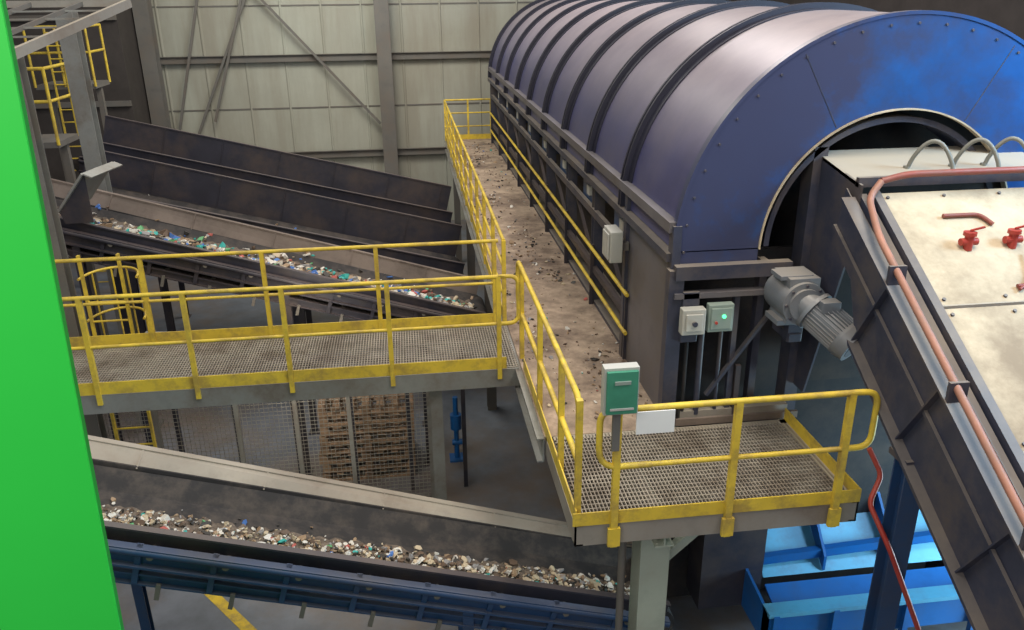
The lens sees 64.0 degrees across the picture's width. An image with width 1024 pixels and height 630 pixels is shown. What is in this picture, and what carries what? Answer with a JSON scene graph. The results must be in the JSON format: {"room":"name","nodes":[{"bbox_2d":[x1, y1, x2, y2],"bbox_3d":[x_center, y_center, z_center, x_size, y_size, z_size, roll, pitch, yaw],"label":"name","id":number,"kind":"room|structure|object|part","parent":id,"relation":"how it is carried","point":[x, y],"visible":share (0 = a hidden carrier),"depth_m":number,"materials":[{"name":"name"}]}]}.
{"room":"waste facility","nodes":[
{"label":"waste facility","id":0,"kind":"room"},
{"bbox_2d":[6,0,151,181],"bbox_3d":[-13.726,-7.581,22.091,6.550,12.000,2.000,-3,22,-7],"label":"wall","id":1,"kind":"structure","parent":0,"point":[125,96],"depth_m":22.05,"materials":[{"name":"metal"}]},
{"bbox_2d":[151,0,535,219],"bbox_3d":[-5.311,-8.467,24.079,24.000,12.000,0.350,-3,22,-7],"label":"wall","id":2,"kind":"structure","parent":0,"point":[277,95],"depth_m":24.57,"materials":[{"name":"beige metal"}]},
{"bbox_2d":[69,220,967,629],"bbox_3d":[-3.453,2.267,13.439,24.000,0.104,28.000,-3,22,-7],"label":"floor","id":3,"kind":"structure","parent":0,"point":[505,474],"depth_m":13.05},
{"bbox_2d":[0,0,123,629],"bbox_3d":[-2.555,1.853,3.658,1.967,7.900,0.042,-3,22,-7],"label":"panel","id":4,"kind":"object","parent":3,"relation":"on","point":[56,569],"visible":1,"depth_m":3.19,"materials":[{"name":"paint"}]},
{"bbox_2d":[17,57,107,438],"bbox_3d":[-5.451,0.110,10.134,0.300,6.400,0.300,-3,22,-7],"label":"steel column","id":5,"kind":"structure","parent":3,"relation":"on","point":[95,423],"depth_m":9.68,"materials":[{"name":"grey metal"}]},
{"bbox_2d":[6,0,131,58],"bbox_3d":[-7.033,-3.042,8.769,5.127,0.558,2.250,-3,22,-7],"label":"platform","id":6,"kind":"object","parent":5,"relation":"on","point":[113,7],"visible":0.83,"depth_m":9.35,"materials":[{"name":"metal"}]},
{"bbox_2d":[27,62,108,335],"bbox_3d":[-8.705,-1.670,15.458,1.360,5.830,1.105,-3,22,-7],"label":"ladder","id":7,"kind":"object","parent":3,"relation":"on","point":[56,140],"visible":0.16,"depth_m":15.00,"materials":[{"name":"yellow metal"}]},
{"bbox_2d":[22,23,138,284],"bbox_3d":[-10.243,-3.682,19.870,1.360,6.330,1.105,-3,22,-7],"label":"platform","id":8,"kind":"object","parent":3,"relation":"on","point":[55,85],"visible":0.25,"depth_m":18.92,"materials":[{"name":"yellow paint"}]},
{"bbox_2d":[55,12,162,432],"bbox_3d":[-6.320,-1.198,12.965,0.400,6.750,0.400,-3,22,-7],"label":"steel column","id":9,"kind":"structure","parent":3,"relation":"on","point":[72,46],"depth_m":12.16,"materials":[{"name":"grey metal"}]},
{"bbox_2d":[76,253,156,446],"bbox_3d":[-4.953,1.077,10.799,0.712,4.100,0.641,-3,22,-7],"label":"ladder","id":10,"kind":"object","parent":3,"relation":"on","point":[82,275],"visible":0.48,"depth_m":10.35,"materials":[{"name":"yellow metal"}]},
{"bbox_2d":[131,0,170,127],"bbox_3d":[-10.317,-8.029,23.121,0.600,12.000,0.550,-3,22,-7],"label":"steel column","id":11,"kind":"structure","parent":3,"relation":"on","point":[142,10],"depth_m":23.29,"materials":[{"name":"grey metal"}]},
{"bbox_2d":[73,115,452,330],"bbox_3d":[-5.027,-1.996,17.828,7.548,4.605,1.564,-3,22,-7],"label":"conveyor","id":12,"kind":"object","parent":3,"relation":"on","point":[311,175],"visible":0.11,"depth_m":17.71,"materials":[{"name":"black metal"}]},
{"bbox_2d":[51,178,486,474],"bbox_3d":[-3.815,0.129,12.518,6.896,4.566,1.509,-3,22,-7],"label":"conveyor","id":13,"kind":"object","parent":3,"relation":"on","point":[86,240],"visible":0.51,"depth_m":12.03,"materials":[{"name":"grey metal"}]},
{"bbox_2d":[58,161,121,223],"bbox_3d":[-5.712,-1.666,11.129,0.524,0.668,0.906,1,22,3],"label":"hood","id":14,"kind":"object","parent":13,"relation":"on","point":[76,207],"visible":0.95,"depth_m":10.86,"materials":[{"name":"grey metal"}]},
{"bbox_2d":[57,204,476,308],"bbox_3d":[-3.813,-0.840,12.221,6.617,2.066,1.179,-3,22,-7],"label":"pile","id":15,"kind":"object","parent":13,"relation":"on","point":[280,259],"visible":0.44,"depth_m":12.29,"materials":[{"name":"multicoloured plastic"}]},
{"bbox_2d":[103,392,434,497],"bbox_3d":[-3.488,1.856,11.372,4.760,2.200,0.060,-3,22,-7],"label":"mesh fence","id":16,"kind":"object","parent":3,"relation":"on","point":[348,406],"visible":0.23,"depth_m":11.38,"materials":[{"name":"metal"}]},
{"bbox_2d":[83,151,464,368],"bbox_3d":[-4.465,-0.927,15.456,7.198,4.364,1.864,-3,22,-7],"label":"conveyor","id":17,"kind":"object","parent":3,"relation":"on","point":[315,217],"visible":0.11,"depth_m":15.73,"materials":[{"name":"black metal"}]},
{"bbox_2d":[55,239,520,499],"bbox_3d":[-3.616,1.427,9.855,7.344,4.124,1.400,-3,22,-7],"label":"catwalk","id":18,"kind":"object","parent":3,"relation":"on","point":[119,373],"visible":0.85,"depth_m":9.36,"materials":[{"name":"yellow paint"}]},
{"bbox_3d":[-3.631,0.089,9.321,7.344,1.244,1.400,-3,22,-7],"label":"railing","id":19,"kind":"part","parent":18,"relation":"part of","materials":[{"name":"yellow metal"}]},
{"bbox_2d":[145,331,481,489],"bbox_3d":[-2.644,1.402,11.690,4.507,2.790,0.120,-3,22,-7],"label":"frame","id":20,"kind":"object","parent":3,"relation":"on","point":[463,410],"visible":0.19,"depth_m":11.82,"materials":[{"name":"grey metal"}]},
{"bbox_2d":[317,393,415,480],"bbox_3d":[-2.264,1.737,12.906,1.459,1.260,1.100,-3,22,-7],"label":"pallet stack","id":21,"kind":"object","parent":3,"relation":"on","point":[384,405],"visible":0.59,"depth_m":12.49,"materials":[{"name":"brown wood"}]},
{"bbox_2d":[88,435,673,629],"bbox_3d":[-1.667,2.602,8.082,6.446,3.215,1.470,-3,22,-7],"label":"conveyor","id":22,"kind":"object","parent":3,"relation":"on","point":[141,477],"visible":0.8,"depth_m":7.76,"materials":[{"name":"grey metal"}]},
{"bbox_2d":[101,497,629,594],"bbox_3d":[-1.623,2.183,7.715,6.170,1.849,0.636,-3,22,-7],"label":"shredded waste","id":23,"kind":"object","parent":22,"relation":"on","point":[129,515],"visible":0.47,"depth_m":7.75,"materials":[{"name":"multicoloured plastic"}]},
{"bbox_2d":[373,0,398,174],"bbox_3d":[-3.772,-8.406,23.884,0.600,12.000,0.550,-3,22,-7],"label":"steel column","id":24,"kind":"structure","parent":3,"relation":"on","point":[381,7],"depth_m":24.28,"materials":[{"name":"grey metal"}]},
{"bbox_2d":[178,0,380,133],"bbox_3d":[-6.989,-7.909,23.796,6.010,5.438,0.110,-3,22,-7],"label":"cross bracing","id":25,"kind":"object","parent":24,"relation":"attached to","point":[240,6],"visible":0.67,"depth_m":23.87,"materials":[{"name":"grey metal"}]},
{"bbox_2d":[449,396,462,462],"bbox_3d":[-0.878,1.787,12.957,0.250,1.100,0.240,-3,22,-7],"label":"pipe","id":26,"kind":"object","parent":3,"relation":"on","point":[455,416],"visible":0.84,"depth_m":12.91,"materials":[{"name":"blue metal"}]},
{"bbox_2d":[443,98,677,516],"bbox_3d":[-0.042,-0.822,15.392,1.410,4.126,18.265,-3,22,-7],"label":"elevated walkway","id":27,"kind":"object","parent":3,"relation":"on","point":[561,342],"visible":0.93,"depth_m":10.90,"materials":[{"name":"yellow paint"}]},
{"bbox_3d":[-0.399,-1.178,18.193,1.210,2.720,8.660,-3,22,-7],"label":"support frame","id":28,"kind":"part","parent":27,"relation":"part of","materials":[{"name":"grey metal"}]},
{"bbox_3d":[-0.071,-2.145,14.863,1.350,1.276,18.265,-3,22,-7],"label":"railing","id":29,"kind":"part","parent":27,"relation":"part of","materials":[{"name":"yellow metal"}]},
{"bbox_3d":[0.363,-2.507,15.937,0.079,0.844,14.520,-3,22,-7],"label":"handrail","id":30,"kind":"part","parent":27,"relation":"part of","materials":[{"name":"yellow metal"}]},
{"bbox_2d":[545,389,880,629],"bbox_3d":[1.618,2.267,7.680,2.446,4.066,1.480,-3,22,-7],"label":"access platform","id":31,"kind":"object","parent":3,"relation":"on","point":[815,488],"visible":0.83,"depth_m":6.99,"materials":[{"name":"yellow paint"}]},
{"bbox_2d":[601,362,639,451],"bbox_3d":[0.794,0.715,6.083,0.260,0.750,0.165,-3,22,-7],"label":"control box","id":32,"kind":"object","parent":31,"relation":"attached to","point":[620,381],"visible":1,"depth_m":5.96,"materials":[{"name":"green metal"}]},
{"bbox_2d":[635,409,675,434],"bbox_3d":[1.087,0.810,6.213,0.300,0.190,0.010,-3,22,-7],"label":"sign","id":33,"kind":"object","parent":31,"relation":"attached to","point":[658,421],"visible":0.86,"depth_m":6.21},
{"bbox_3d":[1.603,0.967,7.161,2.446,1.266,1.480,-3,22,-7],"label":"railing","id":34,"kind":"part","parent":31,"relation":"part of","materials":[{"name":"yellow metal"}]},
{"bbox_2d":[488,0,1023,608],"bbox_3d":[2.456,-2.401,15.631,4.180,6.830,16.400,-3,22,-7],"label":"screen","id":35,"kind":"object","parent":3,"relation":"on","point":[701,130],"visible":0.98,"depth_m":8.20,"materials":[{"name":"metal"}]},
{"bbox_2d":[602,224,628,262],"bbox_3d":[1.151,-0.786,9.027,0.260,0.350,0.320,-3,22,-7],"label":"junction box","id":36,"kind":"object","parent":35,"relation":"attached to","point":[613,244],"visible":1,"depth_m":8.91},
{"bbox_2d":[678,291,705,342],"bbox_3d":[1.655,0.046,7.535,0.220,0.500,0.190,-3,22,-7],"label":"switch box","id":37,"kind":"object","parent":35,"relation":"attached to","point":[692,318],"visible":1,"depth_m":7.50,"materials":[{"name":"plastic"}]},
{"bbox_3d":[2.452,-2.348,15.608,4.080,6.750,16.140,-3,22,-7],"label":"frame","id":38,"kind":"part","parent":35,"relation":"part of","materials":[{"name":"metal"}]},
{"bbox_2d":[705,301,734,331],"bbox_3d":[1.922,0.022,7.573,0.240,0.270,0.110,-3,22,-7],"label":"switch box","id":39,"kind":"object","parent":35,"relation":"attached to","point":[719,315],"visible":0.98,"depth_m":7.54,"materials":[{"name":"green plastic"}]},
{"bbox_3d":[3.357,0.327,8.470,3.980,6.250,0.970,-3,22,-7],"label":"frame","id":40,"kind":"part","parent":35,"relation":"part of","materials":[{"name":"metal"}]},
{"bbox_3d":[3.447,-1.639,7.511,4.080,2.170,0.440,-3,22,-7],"label":"plate","id":41,"kind":"part","parent":35,"relation":"part of","materials":[{"name":"metal"}]},
{"bbox_2d":[741,492,972,629],"bbox_3d":[4.530,1.866,9.234,4.107,3.600,2.010,-3,22,-7],"label":"hopper","id":42,"kind":"object","parent":3,"relation":"on","point":[834,603],"visible":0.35,"depth_m":9.02,"materials":[{"name":"blue metal"}]},
{"bbox_2d":[867,447,920,629],"bbox_3d":[3.348,2.881,6.769,1.351,3.576,0.271,14,26,32],"label":"pipe","id":43,"kind":"object","parent":3,"relation":"on","point":[872,455],"visible":1,"depth_m":6.53,"materials":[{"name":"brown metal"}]},
{"bbox_2d":[793,145,1023,629],"bbox_3d":[4.152,2.182,5.766,2.200,5.590,6.236,-3,22,-7],"label":"conveyor","id":44,"kind":"object","parent":3,"relation":"on","point":[939,324],"visible":0.99,"depth_m":6.29,"materials":[{"name":"metal"}]},
{"bbox_2d":[764,266,856,360],"bbox_3d":[2.653,-0.008,7.263,0.509,0.660,1.024,-11,24,-24],"label":"motor","id":45,"kind":"object","parent":44,"relation":"attached to","point":[795,297],"visible":0.91,"depth_m":7.16,"materials":[{"name":"metal"}]},
{"bbox_3d":[3.086,2.753,6.982,0.300,3.650,0.300,-3,22,-7],"label":"support post","id":46,"kind":"part","parent":44,"relation":"part of","materials":[{"name":"metal"}]},
{"bbox_2d":[903,139,954,168],"bbox_3d":[3.585,-1.336,6.994,0.430,0.328,0.056,14,26,32],"label":"loop","id":47,"kind":"object","parent":44,"relation":"on","point":[943,145],"visible":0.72,"depth_m":6.94,"materials":[{"name":"white metal"}]},
{"bbox_2d":[958,226,985,250],"bbox_3d":[3.624,-0.607,6.471,0.174,0.196,0.099,-3,22,-7],"label":"valve","id":48,"kind":"object","parent":44,"relation":"on","point":[970,239],"visible":1,"depth_m":6.45,"materials":[{"name":"red paint"}]},
{"bbox_2d":[948,137,1000,166],"bbox_3d":[4.002,-1.360,7.043,0.430,0.328,0.056,14,26,32],"label":"loop","id":49,"kind":"object","parent":44,"relation":"on","point":[986,141],"visible":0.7,"depth_m":6.98,"materials":[{"name":"white metal"}]},
{"bbox_2d":[942,212,1023,290],"bbox_3d":[3.875,-0.524,6.501,0.392,0.438,0.853,-12,24,-26],"label":"pipe","id":50,"kind":"object","parent":44,"relation":"on","point":[1020,287],"visible":1,"depth_m":6.68,"materials":[{"name":"red metal"}]},
{"bbox_2d":[980,136,1023,165],"bbox_3d":[4.299,-1.377,7.078,0.430,0.328,0.056,14,26,32],"label":"loop","id":51,"kind":"object","parent":44,"relation":"on","point":[1012,138],"visible":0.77,"depth_m":7.07,"materials":[{"name":"white metal"}]},
{"bbox_2d":[1002,225,1023,248],"bbox_3d":[4.001,-0.628,6.514,0.174,0.196,0.099,-3,22,-7],"label":"valve","id":52,"kind":"object","parent":44,"relation":"on","point":[1015,236],"visible":1,"depth_m":6.50,"materials":[{"name":"red paint"}]},
{"bbox_2d":[727,0,1023,39],"bbox_3d":[8.459,-4.039,12.595,0.150,12.000,28.000,-3,22,-7],"label":"wall","id":53,"kind":"structure","parent":0,"point":[1007,14],"depth_m":14.54,"materials":[{"name":"metal"}]}
]}

